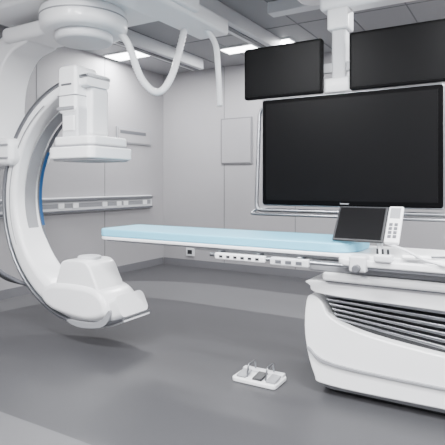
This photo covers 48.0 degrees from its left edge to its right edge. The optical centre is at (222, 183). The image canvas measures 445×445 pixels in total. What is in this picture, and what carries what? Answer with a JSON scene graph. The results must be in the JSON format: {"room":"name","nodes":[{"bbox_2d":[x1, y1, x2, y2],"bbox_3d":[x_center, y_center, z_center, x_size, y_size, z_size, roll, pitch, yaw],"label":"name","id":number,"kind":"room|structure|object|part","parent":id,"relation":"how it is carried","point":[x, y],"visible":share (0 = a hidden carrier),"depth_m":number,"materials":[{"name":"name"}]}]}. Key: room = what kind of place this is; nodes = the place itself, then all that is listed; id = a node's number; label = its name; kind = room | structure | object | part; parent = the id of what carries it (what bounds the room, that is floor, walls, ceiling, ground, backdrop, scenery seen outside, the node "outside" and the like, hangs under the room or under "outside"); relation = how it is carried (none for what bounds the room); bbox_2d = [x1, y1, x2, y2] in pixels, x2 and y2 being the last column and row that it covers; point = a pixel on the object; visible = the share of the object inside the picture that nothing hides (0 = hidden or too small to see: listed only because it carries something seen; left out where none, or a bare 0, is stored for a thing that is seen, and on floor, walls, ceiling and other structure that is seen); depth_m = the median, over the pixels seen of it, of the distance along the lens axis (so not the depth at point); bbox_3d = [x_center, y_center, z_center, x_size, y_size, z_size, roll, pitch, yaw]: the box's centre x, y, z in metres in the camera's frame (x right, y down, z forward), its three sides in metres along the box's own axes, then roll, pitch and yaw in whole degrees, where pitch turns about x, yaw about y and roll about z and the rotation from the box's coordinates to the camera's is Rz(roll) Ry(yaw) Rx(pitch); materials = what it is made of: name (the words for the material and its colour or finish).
{"room":"operating room","nodes":[
{"label":"operating room","id":0,"kind":"room"},
{"bbox_2d":[0,25,162,289],"bbox_3d":[-3.342,-0.250,4.656,0.100,3.200,9.000,0,0,31],"label":"wall","id":1,"kind":"structure","parent":0,"point":[69,235],"depth_m":7.36,"materials":[{"name":"paint"}]},
{"bbox_2d":[36,64,36,99],"bbox_3d":[-2.329,-0.305,6.264,0.003,3.090,0.012,0,0,31],"label":"trim","id":2,"kind":"structure","parent":1,"relation":"attached to","point":[36,64],"depth_m":6.26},
{"bbox_2d":[0,195,152,217],"bbox_3d":[-1.875,0.285,6.948,0.084,0.210,2.840,0,0,31],"label":"rail","id":3,"kind":"object","parent":1,"relation":"attached to","point":[102,203],"visible":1,"depth_m":7.02,"materials":[{"name":"white plastic"}]},
{"bbox_2d":[58,203,63,208],"bbox_3d":[-2.111,0.290,6.542,0.015,0.070,0.100,0,0,31],"label":"socket","id":4,"kind":"object","parent":3,"relation":"attached to","point":[60,205],"depth_m":6.54,"materials":[{"name":"white plastic"}]},
{"bbox_2d":[73,203,78,207],"bbox_3d":[-1.983,0.290,6.757,0.015,0.070,0.100,0,0,31],"label":"socket","id":5,"kind":"object","parent":3,"relation":"attached to","point":[75,205],"depth_m":6.75,"materials":[{"name":"white plastic"}]},
{"bbox_3d":[-1.863,0.210,6.930,0.045,0.040,2.820,0,0,31],"label":"rail","id":6,"kind":"part","parent":3,"relation":"part of","materials":[{"name":"metal"}]},
{"bbox_3d":[-1.868,0.365,6.932,0.035,0.030,2.820,0,0,31],"label":"rail","id":7,"kind":"part","parent":3,"relation":"part of","materials":[{"name":"grey plastic"}]},
{"bbox_2d":[0,257,162,299],"bbox_3d":[-3.293,1.295,4.627,0.015,0.110,8.960,0,0,31],"label":"baseboard","id":8,"kind":"structure","parent":1,"relation":"attached to","point":[21,290],"depth_m":7.58,"materials":[{"name":"plastic"}]},
{"bbox_2d":[104,57,104,255],"bbox_3d":[-1.717,-0.305,7.296,0.003,3.090,0.012,0,0,31],"label":"trim","id":9,"kind":"structure","parent":1,"relation":"attached to","point":[104,57],"depth_m":7.29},
{"bbox_2d":[116,126,150,145],"bbox_3d":[-1.378,-0.745,7.839,0.030,0.250,0.820,0,0,31],"label":"hatch","id":10,"kind":"object","parent":1,"relation":"attached to","point":[134,136],"visible":0.79,"depth_m":7.82,"materials":[{"name":"grey plastic"}]},
{"bbox_2d":[0,263,444,444],"bbox_3d":[0.313,1.400,2.488,8.600,0.100,9.200,0,0,31],"label":"floor","id":11,"kind":"structure","parent":0,"point":[163,376],"depth_m":3.45,"materials":[{"name":"plastic"}]},
{"bbox_2d":[233,360,285,389],"bbox_3d":[0.253,1.292,3.437,0.330,0.116,0.210,0,0,31],"label":"switch","id":12,"kind":"object","parent":11,"relation":"on","point":[255,376],"visible":1,"depth_m":3.39,"materials":[{"name":"white plastic"}]},
{"bbox_2d":[101,224,444,415],"bbox_3d":[0.734,0.857,3.463,3.679,0.987,0.899,0,0,31],"label":"examination table","id":13,"kind":"object","parent":11,"relation":"on","point":[378,333],"visible":0.98,"depth_m":3.07,"materials":[{"name":"white plastic"}]},
{"bbox_3d":[0.019,0.394,3.767,2.110,0.062,0.500,0,0,31],"label":"mattress","id":14,"kind":"part","parent":13,"relation":"part of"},
{"bbox_3d":[0.626,0.490,3.064,1.650,0.026,0.026,0,0,31],"label":"accessory rail","id":15,"kind":"part","parent":13,"relation":"part of","materials":[{"name":"metal"}]},
{"bbox_2d":[332,206,444,272],"bbox_3d":[1.075,0.327,2.887,0.905,0.376,0.343,0,0,31],"label":"console","id":16,"kind":"object","parent":13,"relation":"attached to","point":[353,223],"visible":1,"depth_m":3.02,"materials":[{"name":"grey plastic"}]},
{"bbox_3d":[0.775,0.490,2.895,0.044,0.044,0.050,0,0,31],"label":"clamp knob","id":17,"kind":"part","parent":16,"relation":"part of","materials":[{"name":"grey plastic"}]},
{"bbox_3d":[0.947,0.370,3.008,0.036,0.161,0.036,0,-7,31],"label":"mount post","id":18,"kind":"part","parent":16,"relation":"part of","materials":[{"name":"white plastic"}]},
{"bbox_2d":[0,0,444,74],"bbox_3d":[0.313,-1.900,2.488,8.600,0.100,9.200,0,0,31],"label":"ceiling","id":19,"kind":"structure","parent":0,"point":[256,11],"depth_m":5.87,"materials":[{"name":"tile"}]},
{"bbox_2d":[102,50,147,60],"bbox_3d":[-1.220,-1.839,7.060,0.960,0.019,0.360,0,0,31],"label":"frame","id":20,"kind":"object","parent":19,"relation":"attached to","point":[104,55],"visible":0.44,"depth_m":7.06,"materials":[{"name":"white plastic"}]},
{"bbox_2d":[105,51,147,60],"bbox_3d":[-1.220,-1.828,7.060,0.900,0.008,0.300,0,0,31],"label":"diffuser","id":21,"kind":"object","parent":20,"relation":"attached to","point":[122,56],"visible":0.57,"depth_m":7.15,"materials":[{"name":"white plastic"}]},
{"bbox_2d":[0,0,285,328],"bbox_3d":[-1.311,-0.324,4.847,2.300,3.048,5.400,0,0,31],"label":"machine","id":22,"kind":"object","parent":19,"relation":"hanging from","point":[88,291],"visible":0.99,"depth_m":4.50,"materials":[{"name":"white plastic"}]},
{"bbox_3d":[-2.042,-0.820,4.961,0.787,1.265,0.350,0,0,31],"label":"support arm","id":23,"kind":"part","parent":22,"relation":"part of","materials":[{"name":"white plastic"}]},
{"bbox_3d":[-1.741,-1.769,5.102,0.200,0.158,5.400,0,0,31],"label":"ceiling rail","id":24,"kind":"part","parent":22,"relation":"part of","materials":[{"name":"white plastic"}]},
{"bbox_3d":[-0.537,-1.769,4.388,0.200,0.158,5.400,0,0,31],"label":"ceiling rail","id":25,"kind":"part","parent":22,"relation":"part of","materials":[{"name":"white plastic"}]},
{"bbox_2d":[128,28,223,66],"bbox_3d":[-2.267,-1.848,4.019,0.012,0.004,8.980,0,0,31],"label":"trim","id":26,"kind":"structure","parent":19,"relation":"attached to","point":[128,28],"depth_m":6.62,"materials":[{"name":"grey metal"}]},
{"bbox_2d":[221,45,256,53],"bbox_3d":[0.241,-1.828,6.793,0.482,0.008,0.268,0,0,31],"label":"ceiling light","id":27,"kind":"object","parent":19,"relation":"in","point":[241,49],"depth_m":6.78,"materials":[{"name":"white plastic"}]},
{"bbox_2d":[219,37,296,53],"bbox_3d":[0.467,-1.839,6.670,1.060,0.019,0.310,0,0,31],"label":"frame","id":28,"kind":"object","parent":19,"relation":"attached to","point":[284,38],"visible":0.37,"depth_m":6.61,"materials":[{"name":"white plastic"}]},
{"bbox_2d":[281,39,292,43],"bbox_3d":[0.832,-1.828,6.390,0.105,0.008,0.173,0,0,31],"label":"ceiling light","id":29,"kind":"object","parent":19,"relation":"in","point":[286,41],"depth_m":6.40,"materials":[{"name":"white plastic"}]},
{"bbox_2d":[264,0,331,48],"bbox_3d":[-0.719,-1.848,3.100,0.012,0.004,8.980,0,0,31],"label":"trim","id":30,"kind":"structure","parent":19,"relation":"attached to","point":[264,0],"depth_m":5.90,"materials":[{"name":"grey metal"}]},
{"bbox_2d":[171,0,432,45],"bbox_3d":[1.894,-1.848,5.155,8.380,0.004,0.012,0,0,31],"label":"trim","id":31,"kind":"structure","parent":19,"relation":"attached to","point":[428,0],"depth_m":5.65,"materials":[{"name":"grey metal"}]},
{"bbox_2d":[404,2,417,22],"bbox_3d":[0.313,-1.848,2.488,0.012,0.004,8.980,0,0,31],"label":"trim","id":32,"kind":"structure","parent":19,"relation":"attached to","point":[404,2],"depth_m":5.38,"materials":[{"name":"grey metal"}]},
{"bbox_2d":[163,49,444,271],"bbox_3d":[2.634,-0.250,6.402,8.400,3.200,0.100,0,0,31],"label":"wall","id":33,"kind":"structure","parent":0,"point":[193,170],"depth_m":7.98,"materials":[{"name":"paint"}]},
{"bbox_2d":[186,248,194,255],"bbox_3d":[-0.529,1.115,8.204,0.160,0.130,0.025,0,0,31],"label":"wall socket","id":34,"kind":"object","parent":33,"relation":"attached to","point":[189,251],"visible":0.88,"depth_m":8.19,"materials":[{"name":"white plastic"}]},
{"bbox_2d":[224,67,224,262],"bbox_3d":[0.027,-0.305,7.888,0.012,3.090,0.003,0,0,31],"label":"trim","id":35,"kind":"structure","parent":33,"relation":"attached to","point":[224,67],"depth_m":7.88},
{"bbox_2d":[222,118,250,162],"bbox_3d":[0.210,-0.670,7.755,0.510,0.680,0.010,0,0,31],"label":"panel","id":36,"kind":"object","parent":33,"relation":"attached to","point":[236,133],"visible":1,"depth_m":7.75,"materials":[{"name":"white plastic"}]},
{"bbox_2d":[221,116,251,163],"bbox_3d":[0.216,-0.670,7.765,0.550,0.720,0.019,0,0,31],"label":"frame","id":37,"kind":"object","parent":33,"relation":"attached to","point":[251,116],"visible":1,"depth_m":7.74,"materials":[{"name":"white metal"}]},
{"bbox_2d":[164,257,323,278],"bbox_3d":[2.605,1.295,6.353,8.360,0.110,0.015,0,0,31],"label":"baseboard","id":38,"kind":"structure","parent":33,"relation":"attached to","point":[167,260],"depth_m":7.69,"materials":[{"name":"plastic"}]},
{"bbox_2d":[245,0,444,221],"bbox_3d":[2.130,-0.787,3.591,4.400,2.122,1.150,0,0,31],"label":"mount","id":39,"kind":"structure","parent":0,"point":[385,147],"depth_m":4.00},
{"bbox_3d":[1.017,-0.239,4.088,1.656,0.975,0.106,0,0,31],"label":"tube frame","id":40,"kind":"part","parent":39,"relation":"part of","materials":[{"name":"metal"}]},
{"bbox_3d":[1.002,-0.275,4.052,1.480,0.930,0.068,0,0,31],"label":"display frame","id":41,"kind":"part","parent":39,"relation":"part of","materials":[{"name":"metal"}]},
{"bbox_3d":[1.381,-1.505,3.936,1.240,0.130,0.180,0,0,31],"label":"spring arm","id":42,"kind":"part","parent":39,"relation":"part of","materials":[{"name":"white metal"}]}
]}

